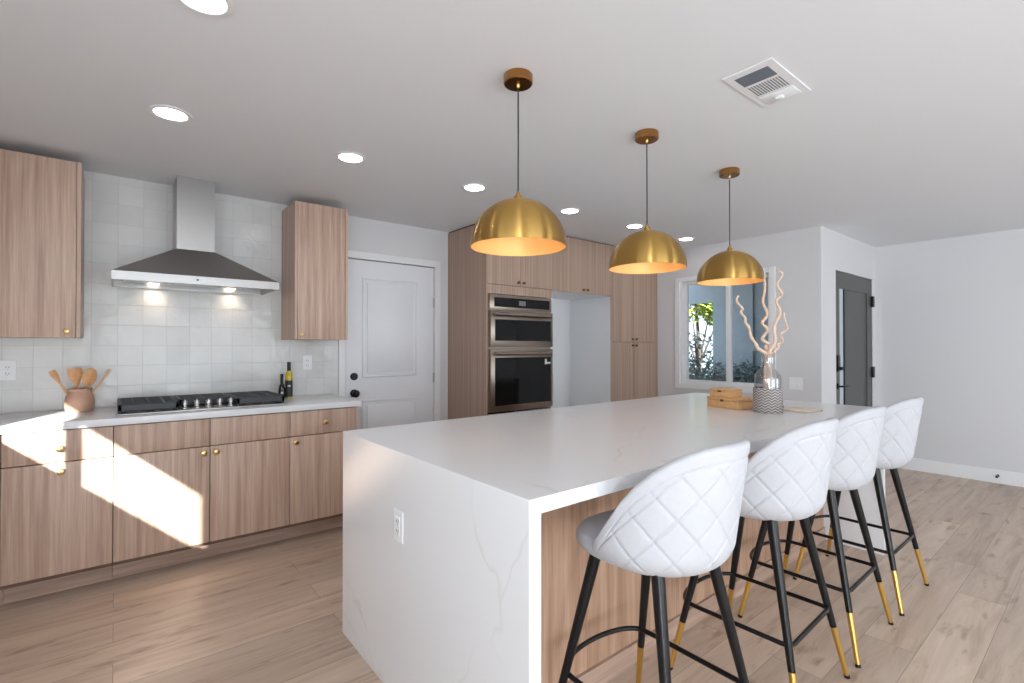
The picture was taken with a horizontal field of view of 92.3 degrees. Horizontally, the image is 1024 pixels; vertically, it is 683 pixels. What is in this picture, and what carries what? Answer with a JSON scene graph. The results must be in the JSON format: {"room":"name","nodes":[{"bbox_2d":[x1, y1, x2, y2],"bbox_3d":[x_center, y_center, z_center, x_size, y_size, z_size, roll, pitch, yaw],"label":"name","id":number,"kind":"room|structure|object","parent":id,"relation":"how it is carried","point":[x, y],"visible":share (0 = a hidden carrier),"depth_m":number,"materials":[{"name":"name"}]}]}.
{"room":"kitchen","nodes":[
{"label":"kitchen","id":0,"kind":"room"},
{"bbox_2d":[5,216,448,478],"bbox_3d":[-1.119,0.150,4.478,6.480,2.440,0.120,0,-1,-39],"label":"wall","id":1,"kind":"structure","parent":0,"point":[364,235],"depth_m":4.61,"materials":[{"name":"white paint"}]},
{"bbox_2d":[0,149,84,337],"bbox_3d":[-2.907,-0.527,2.698,0.834,1.006,0.395,0,-1,-39],"label":"upper cabinet","id":2,"kind":"object","parent":1,"relation":"attached to","point":[42,198],"visible":1,"depth_m":2.72,"materials":[{"name":"brown wood"}]},
{"bbox_2d":[0,171,337,413],"bbox_3d":[-2.490,-0.327,3.294,2.652,1.506,0.010,0,-1,-39],"label":"tile backsplash","id":3,"kind":"structure","parent":1,"relation":"attached to","point":[152,342],"depth_m":3.36,"materials":[{"name":"white tile"}]},
{"bbox_2d":[0,360,15,380],"bbox_3d":[-2.966,0.170,2.894,0.072,0.116,0.008,0,-1,-39],"label":"wall outlet","id":4,"kind":"object","parent":3,"relation":"attached to","point":[7,368],"visible":1,"depth_m":2.89,"materials":[{"name":"white plastic"}]},
{"bbox_2d":[302,355,311,369],"bbox_3d":[-1.646,0.170,3.958,0.072,0.116,0.008,0,-1,-39],"label":"wall outlet","id":5,"kind":"object","parent":3,"relation":"attached to","point":[307,359],"visible":1,"depth_m":3.96,"materials":[{"name":"white plastic"}]},
{"bbox_2d":[111,175,278,294],"bbox_3d":[-2.099,-0.718,3.290,0.893,0.724,0.492,0,-1,-39],"label":"range hood","id":6,"kind":"object","parent":1,"relation":"attached to","point":[193,264],"visible":1,"depth_m":3.24,"materials":[{"name":"silver metal"}]},
{"bbox_2d":[281,200,347,339],"bbox_3d":[-1.526,-0.516,3.812,0.387,1.006,0.395,0,-1,-39],"label":"upper cabinet","id":7,"kind":"object","parent":1,"relation":"attached to","point":[314,273],"visible":1,"depth_m":3.68,"materials":[{"name":"brown wood"}]},
{"bbox_2d":[338,250,440,420],"bbox_3d":[-1.073,0.299,4.425,0.977,2.140,0.020,0,-1,-39],"label":"trim","id":8,"kind":"structure","parent":1,"relation":"attached to","point":[351,254],"depth_m":4.64,"materials":[{"name":"white"}]},
{"bbox_2d":[346,259,434,428],"bbox_3d":[-1.063,0.329,4.420,0.852,2.064,0.112,0,-1,-39],"label":"door","id":9,"kind":"structure","parent":1,"relation":"in","point":[389,344],"depth_m":4.41,"materials":[{"name":"white paint"}]},
{"bbox_2d":[552,299,569,407],"bbox_3d":[0.344,0.444,5.566,0.881,1.871,0.018,0,-1,-39],"label":"trim","id":10,"kind":"structure","parent":1,"relation":"attached to","point":[560,308],"depth_m":5.75,"materials":[{"name":"white laminate"}]},
{"bbox_2d":[552,237,610,299],"bbox_3d":[0.546,-0.771,5.327,0.881,0.553,0.661,0,-1,-39],"label":"upper cabinet","id":11,"kind":"object","parent":1,"relation":"attached to","point":[580,270],"visible":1,"depth_m":5.10,"materials":[{"name":"brown laminate"}]},
{"bbox_2d":[0,0,1023,248],"bbox_3d":[1.780,-1.151,2.172,8.085,0.120,7.370,0,-1,-39],"label":"ceiling","id":12,"kind":"structure","parent":0,"point":[909,127],"depth_m":2.27,"materials":[{"name":"white paint"}]},
{"bbox_2d":[148,104,192,122],"bbox_3d":[-1.630,-1.086,2.350,0.176,0.006,0.176,0,-1,-39],"label":"recessed light","id":13,"kind":"object","parent":12,"relation":"in","point":[170,113],"visible":1,"depth_m":2.34,"materials":[{"name":"white plastic"}]},
{"bbox_2d":[176,0,233,16],"bbox_3d":[-0.988,-1.093,1.571,0.176,0.006,0.176,0,-1,-39],"label":"recessed light","id":14,"kind":"object","parent":12,"relation":"in","point":[211,8],"visible":1,"depth_m":1.60,"materials":[{"name":"white"}]},
{"bbox_2d":[335,151,365,163],"bbox_3d":[-0.950,-1.081,2.898,0.176,0.006,0.176,0,-1,-39],"label":"recessed light","id":15,"kind":"object","parent":12,"relation":"in","point":[348,157],"visible":1,"depth_m":2.89,"materials":[{"name":"white plastic"}]},
{"bbox_2d":[462,183,486,191],"bbox_3d":[-0.264,-1.076,3.446,0.176,0.006,0.176,0,-1,-39],"label":"recessed light","id":16,"kind":"object","parent":12,"relation":"in","point":[472,187],"visible":1,"depth_m":3.44,"materials":[{"name":"white plastic"}]},
{"bbox_2d":[470,68,566,255],"bbox_3d":[0.025,-0.738,2.018,0.394,0.707,0.394,0,-1,-39],"label":"pendant lamp","id":17,"kind":"object","parent":12,"relation":"hanging from","point":[516,226],"visible":1,"depth_m":1.92,"materials":[{"name":"gold metal"}]},
{"bbox_2d":[559,208,580,213],"bbox_3d":[0.475,-1.071,4.041,0.176,0.006,0.176,0,-1,-39],"label":"recessed light","id":18,"kind":"object","parent":12,"relation":"in","point":[565,210],"visible":1,"depth_m":4.03,"materials":[{"name":"white"}]},
{"bbox_2d":[625,224,643,228],"bbox_3d":[1.134,-1.066,4.559,0.176,0.006,0.176,0,-1,-39],"label":"recessed light","id":19,"kind":"object","parent":12,"relation":"in","point":[630,226],"visible":1,"depth_m":4.56,"materials":[{"name":"white plastic"}]},
{"bbox_2d":[609,128,686,273],"bbox_3d":[0.703,-0.733,2.565,0.394,0.707,0.394,0,-1,-39],"label":"pendant lamp","id":20,"kind":"object","parent":12,"relation":"hanging from","point":[647,251],"visible":1,"depth_m":2.46,"materials":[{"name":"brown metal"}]},
{"bbox_2d":[677,237,694,240],"bbox_3d":[1.804,-1.061,5.106,0.176,0.006,0.176,0,-1,-39],"label":"recessed light","id":21,"kind":"object","parent":12,"relation":"in","point":[683,238],"visible":1,"depth_m":5.11,"materials":[{"name":"white plastic"}]},
{"bbox_2d":[697,167,763,285],"bbox_3d":[1.373,-0.728,3.105,0.394,0.707,0.394,0,-1,-39],"label":"pendant lamp","id":22,"kind":"object","parent":12,"relation":"hanging from","point":[729,267],"visible":0.98,"depth_m":3.00,"materials":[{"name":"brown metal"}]},
{"bbox_2d":[722,57,810,107],"bbox_3d":[1.085,-1.081,2.090,0.384,0.021,0.200,0,-1,-39],"label":"ceiling vent","id":23,"kind":"object","parent":12,"relation":"in","point":[767,83],"visible":1,"depth_m":2.07,"materials":[{"name":"white plastic"}]},
{"bbox_2d":[734,66,776,86],"bbox_3d":[1.002,-1.086,2.023,0.090,0.001,0.134,0,-1,-39],"label":"grille","id":24,"kind":"object","parent":23,"relation":"attached to","point":[761,74],"depth_m":2.02,"materials":[{"name":"grey metal"}]},
{"bbox_2d":[0,468,1023,682],"bbox_3d":[1.773,1.398,2.142,8.065,0.100,7.370,0,-1,-39],"label":"floor","id":25,"kind":"structure","parent":0,"point":[272,612],"depth_m":2.40,"materials":[{"name":"brown wood"}]},
{"bbox_2d":[0,435,3,604],"bbox_3d":[-2.942,0.908,2.494,0.559,0.888,0.647,0,-1,-39],"label":"base cabinet","id":26,"kind":"object","parent":25,"relation":"on","point":[1,591],"visible":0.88,"depth_m":2.46,"materials":[{"name":"brown wood"}]},
{"bbox_2d":[0,426,113,603],"bbox_3d":[-2.554,0.910,2.807,0.435,0.888,0.647,0,-1,-39],"label":"base cabinet","id":27,"kind":"object","parent":25,"relation":"on","point":[56,535],"visible":1,"depth_m":2.58,"materials":[{"name":"brown wood"}]},
{"bbox_2d":[113,412,289,578],"bbox_3d":[-2.026,0.914,3.232,0.918,0.888,0.647,0,-1,-39],"label":"base cabinet","id":28,"kind":"object","parent":25,"relation":"on","point":[194,489],"visible":1,"depth_m":2.97,"materials":[{"name":"brown wood"}]},
{"bbox_2d":[0,394,360,434],"bbox_3d":[-2.229,0.445,3.075,2.394,0.040,0.646,0,-1,-39],"label":"countertop","id":29,"kind":"structure","parent":28,"relation":"on","point":[10,423],"depth_m":2.85,"materials":[{"name":"white stone"}]},
{"bbox_2d":[64,388,94,412],"bbox_3d":[-2.617,0.353,2.980,0.140,0.139,0.140,0,-1,-39],"label":"utensil crock","id":30,"kind":"object","parent":29,"relation":"on","point":[80,399],"visible":0.99,"depth_m":2.93,"materials":[{"name":"ceramic"}]},
{"bbox_2d":[48,370,67,394],"bbox_3d":[-2.683,0.282,2.943,0.133,0.230,0.013,0,-1,-30],"label":"wooden spatula","id":31,"kind":"object","parent":30,"relation":"in","point":[53,373],"visible":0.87,"depth_m":2.93,"materials":[{"name":"brown wood"}]},
{"bbox_2d":[67,368,82,388],"bbox_3d":[-2.643,0.277,2.975,0.072,0.235,0.033,0,-1,-39],"label":"wooden spatula","id":32,"kind":"object","parent":30,"relation":"in","point":[74,374],"visible":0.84,"depth_m":2.98,"materials":[{"name":"brown wood"}]},
{"bbox_2d":[81,368,96,388],"bbox_3d":[-2.582,0.279,3.000,0.079,0.234,0.025,0,-1,-39],"label":"wooden spoon","id":33,"kind":"object","parent":30,"relation":"in","point":[89,376],"visible":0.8,"depth_m":3.00,"materials":[{"name":"brown wood"}]},
{"bbox_2d":[92,369,110,393],"bbox_3d":[-2.566,0.284,3.043,0.013,0.228,0.139,0,-1,39],"label":"wooden spatula","id":34,"kind":"object","parent":30,"relation":"in","point":[108,370],"visible":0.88,"depth_m":3.06,"materials":[{"name":"brown wood"}]},
{"bbox_2d":[116,391,286,415],"bbox_3d":[-2.034,0.393,3.244,0.900,0.066,0.510,0,-1,-39],"label":"gas cooktop","id":35,"kind":"object","parent":29,"relation":"in","point":[212,401],"visible":1,"depth_m":3.13,"materials":[{"name":"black metal"}]},
{"bbox_2d":[116,401,286,415],"bbox_3d":[-2.034,0.420,3.244,0.900,0.012,0.510,0,-1,-39],"label":"steel tray","id":36,"kind":"object","parent":35,"relation":"on","point":[225,405],"depth_m":3.05,"materials":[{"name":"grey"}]},
{"bbox_2d":[278,374,284,395],"bbox_3d":[-1.744,0.338,3.729,0.048,0.184,0.048,0,-1,-39],"label":"oil bottle","id":37,"kind":"object","parent":29,"relation":"on","point":[281,390],"visible":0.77,"depth_m":3.72,"materials":[{"name":"black glass"}]},
{"bbox_2d":[285,362,292,397],"bbox_3d":[-1.705,0.293,3.761,0.054,0.274,0.054,0,-1,-39],"label":"oil bottle","id":38,"kind":"object","parent":29,"relation":"on","point":[288,376],"visible":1,"depth_m":3.74,"materials":[{"name":"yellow glass"}]},
{"bbox_2d":[285,406,357,538],"bbox_3d":[-1.489,0.918,3.666,0.462,0.888,0.647,0,-1,-39],"label":"base cabinet","id":39,"kind":"object","parent":25,"relation":"on","point":[316,436],"visible":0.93,"depth_m":3.41,"materials":[{"name":"brown wood"}]},
{"bbox_2d":[448,225,551,419],"bbox_3d":[-0.108,0.160,4.791,0.796,2.425,0.661,0,-1,-39],"label":"tall cabinet","id":40,"kind":"object","parent":25,"relation":"on","point":[473,275],"visible":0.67,"depth_m":4.55,"materials":[{"name":"brown wood"}]},
{"bbox_2d":[488,294,552,412],"bbox_3d":[-0.062,0.106,4.733,0.750,1.048,0.619,0,-1,-39],"label":"wall oven","id":41,"kind":"object","parent":40,"relation":"on","point":[520,328],"visible":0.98,"depth_m":4.50,"materials":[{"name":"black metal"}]},
{"bbox_2d":[449,224,612,245],"bbox_3d":[0.551,-1.055,5.369,2.515,0.014,0.605,0,-1,-39],"label":"trim","id":42,"kind":"structure","parent":40,"relation":"on","point":[472,224],"depth_m":4.76,"materials":[{"name":"brown wood"}]},
{"bbox_2d":[570,246,657,405],"bbox_3d":[1.220,0.170,5.862,0.850,2.425,0.661,0,-1,-39],"label":"pantry cabinet","id":43,"kind":"object","parent":25,"relation":"on","point":[614,338],"visible":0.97,"depth_m":5.60,"materials":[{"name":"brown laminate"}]},
{"bbox_2d":[342,393,885,682],"bbox_3d":[0.801,0.888,2.722,3.015,0.932,1.325,0,-1,-39],"label":"countertop","id":44,"kind":"structure","parent":25,"relation":"on","point":[459,600],"depth_m":1.79,"materials":[{"name":"white stone"}]},
{"bbox_2d":[394,508,402,543],"bbox_3d":[-0.424,0.688,1.835,0.008,0.116,0.072,0,-1,-39],"label":"wall outlet","id":45,"kind":"object","parent":44,"relation":"attached to","point":[398,515],"visible":1,"depth_m":1.83,"materials":[{"name":"white plastic"}]},
{"bbox_2d":[707,396,752,409],"bbox_3d":[1.414,0.392,3.179,0.170,0.068,0.242,0,-1,-26],"label":"box","id":46,"kind":"object","parent":44,"relation":"on","point":[737,403],"visible":0.81,"depth_m":3.09,"materials":[{"name":"brown wood"}]},
{"bbox_2d":[710,387,741,397],"bbox_3d":[1.388,0.331,3.197,0.130,0.052,0.152,0,-1,-30],"label":"box","id":47,"kind":"object","parent":46,"relation":"on","point":[721,391],"visible":1,"depth_m":3.15,"materials":[{"name":"brown wood"}]},
{"bbox_2d":[753,353,782,413],"bbox_3d":[1.535,0.247,2.954,0.161,0.351,0.161,0,-1,-39],"label":"vase","id":48,"kind":"object","parent":44,"relation":"on","point":[768,401],"visible":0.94,"depth_m":2.89,"materials":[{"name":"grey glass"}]},
{"bbox_2d":[736,295,767,388],"bbox_3d":[1.450,0.060,2.971,0.184,0.690,0.045,0,-1,11],"label":"branch","id":49,"kind":"object","parent":48,"relation":"in","point":[758,348],"visible":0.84,"depth_m":2.96,"materials":[{"name":"beige wood"}]},
{"bbox_2d":[761,273,770,388],"bbox_3d":[1.535,-0.006,2.975,0.055,0.824,0.060,0,-1,-39],"label":"branch","id":50,"kind":"object","parent":48,"relation":"in","point":[763,340],"visible":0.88,"depth_m":2.97,"materials":[{"name":"beige wood"}]},
{"bbox_2d":[766,269,782,388],"bbox_3d":[1.575,-0.016,2.952,0.109,0.842,0.043,0,-1,-9],"label":"branch","id":51,"kind":"object","parent":48,"relation":"in","point":[769,367],"visible":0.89,"depth_m":2.94,"materials":[{"name":"beige wood"}]},
{"bbox_2d":[771,312,787,355],"bbox_3d":[1.602,0.113,2.973,0.143,0.584,0.039,0,-1,-11],"label":"branch","id":52,"kind":"object","parent":48,"relation":"in","point":[785,321],"visible":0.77,"depth_m":2.97,"materials":[{"name":"beige wood"}]},
{"bbox_2d":[783,407,822,412],"bbox_3d":[1.773,0.418,3.016,0.170,0.010,0.170,0,-1,-32],"label":"woven trivet","id":53,"kind":"object","parent":44,"relation":"on","point":[794,409],"visible":0.94,"depth_m":2.99,"materials":[{"name":"beige wicker"}]},
{"bbox_2d":[558,440,749,682],"bbox_3d":[0.452,0.813,1.557,0.513,1.063,0.554,0,-1,-39],"label":"bar stool","id":54,"kind":"object","parent":25,"relation":"on","point":[682,519],"visible":1,"depth_m":1.34,"materials":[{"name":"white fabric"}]},
{"bbox_2d":[541,451,825,682],"bbox_3d":[0.697,0.910,2.852,2.929,0.889,1.003,0,-1,-39],"label":"base cabinet","id":55,"kind":"object","parent":25,"relation":"on","point":[614,602],"visible":0.02,"depth_m":1.95,"materials":[{"name":"brown wood"}]},
{"bbox_2d":[670,417,849,682],"bbox_3d":[1.001,0.817,1.999,0.513,1.063,0.554,0,-1,-41],"label":"bar stool","id":56,"kind":"object","parent":25,"relation":"on","point":[787,479],"visible":0.88,"depth_m":1.78,"materials":[{"name":"white fabric"}]},
{"bbox_2d":[738,405,893,667],"bbox_3d":[1.468,0.821,2.382,0.513,1.063,0.554,0,-1,-40],"label":"bar stool","id":57,"kind":"object","parent":25,"relation":"on","point":[859,433],"visible":0.62,"depth_m":2.16,"materials":[{"name":"white fabric"}]},
{"bbox_2d":[793,397,928,615],"bbox_3d":[1.961,0.825,2.770,0.513,1.063,0.554,0,-1,-39],"label":"bar stool","id":58,"kind":"object","parent":25,"relation":"on","point":[902,418],"visible":0.54,"depth_m":2.54,"materials":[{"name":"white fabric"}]},
{"bbox_2d":[689,278,767,382],"bbox_3d":[3.698,-0.051,7.688,1.415,3.100,4.026,0,-1,-32],"label":"wall","id":59,"kind":"structure","parent":0,"point":[750,295],"depth_m":8.11,"materials":[{"name":"blue paint"}]},
{"bbox_2d":[657,226,826,402],"bbox_3d":[2.144,0.159,5.497,0.120,2.440,2.390,0,-1,-39],"label":"wall","id":60,"kind":"structure","parent":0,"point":[800,254],"depth_m":4.75,"materials":[{"name":"white paint"}]},
{"bbox_2d":[675,267,775,392],"bbox_3d":[2.280,-0.103,5.301,0.118,1.260,1.110,0,-1,-39],"label":"window","id":61,"kind":"structure","parent":60,"relation":"attached to","point":[769,272],"depth_m":5.32,"materials":[{"name":"white"}]},
{"bbox_2d":[789,377,802,389],"bbox_3d":[2.706,0.402,4.693,0.011,0.116,0.118,0,-1,-39],"label":"light switch","id":62,"kind":"object","parent":60,"relation":"attached to","point":[794,383],"visible":1,"depth_m":4.69,"materials":[{"name":"white plastic"}]},
{"bbox_2d":[826,228,876,406],"bbox_3d":[3.481,0.156,5.117,1.485,2.440,0.120,0,-1,-39],"label":"wall","id":63,"kind":"structure","parent":0,"point":[845,254],"depth_m":4.82,"materials":[{"name":"white paint"}]},
{"bbox_2d":[836,271,874,406],"bbox_3d":[3.581,0.343,5.123,1.140,2.066,0.114,0,-1,-39],"label":"door","id":64,"kind":"structure","parent":63,"relation":"in","point":[855,301],"depth_m":5.13,"materials":[{"name":"grey paint"}]},
{"bbox_2d":[875,228,1023,472],"bbox_3d":[5.593,0.143,3.776,0.120,2.440,4.860,0,-1,-39],"label":"wall","id":65,"kind":"structure","parent":0,"point":[950,311],"depth_m":4.99,"materials":[{"name":"white paint"}]},
{"bbox_2d":[900,458,1023,486],"bbox_3d":[5.579,1.298,3.676,0.014,0.130,4.739,0,-1,-39],"label":"baseboard","id":66,"kind":"structure","parent":65,"relation":"attached to","point":[936,467],"depth_m":4.93,"materials":[{"name":"white wood"}]},
{"label":"outside","id":67,"kind":"structure","parent":0,"visible":0},
{"bbox_3d":[0.604,1.510,5.611,24.000,0.060,24.000,0,-1,-39],"label":"ground","id":68,"kind":"structure","parent":67,"visible":0},
{"bbox_2d":[689,303,712,371],"bbox_3d":[4.600,-0.229,11.875,2.188,3.540,2.569,0,-1,-39],"label":"tree","id":69,"kind":"object","parent":68,"relation":"on","point":[705,310],"visible":0.06,"depth_m":11.67,"materials":[{"name":"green plant"}]},
{"bbox_2d":[689,331,712,379],"bbox_3d":[3.882,0.659,10.012,1.437,1.785,1.718,0,-1,-39],"label":"shrub","id":70,"kind":"object","parent":68,"relation":"on","point":[700,346],"visible":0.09,"depth_m":9.97,"materials":[{"name":"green plant"}]},
{"bbox_2d":[689,358,763,383],"bbox_3d":[3.781,0.773,7.443,0.643,1.054,2.834,0,-1,-39],"label":"hedge","id":71,"kind":"object","parent":68,"relation":"on","point":[702,376],"visible":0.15,"depth_m":7.84,"materials":[{"name":"green plant"}]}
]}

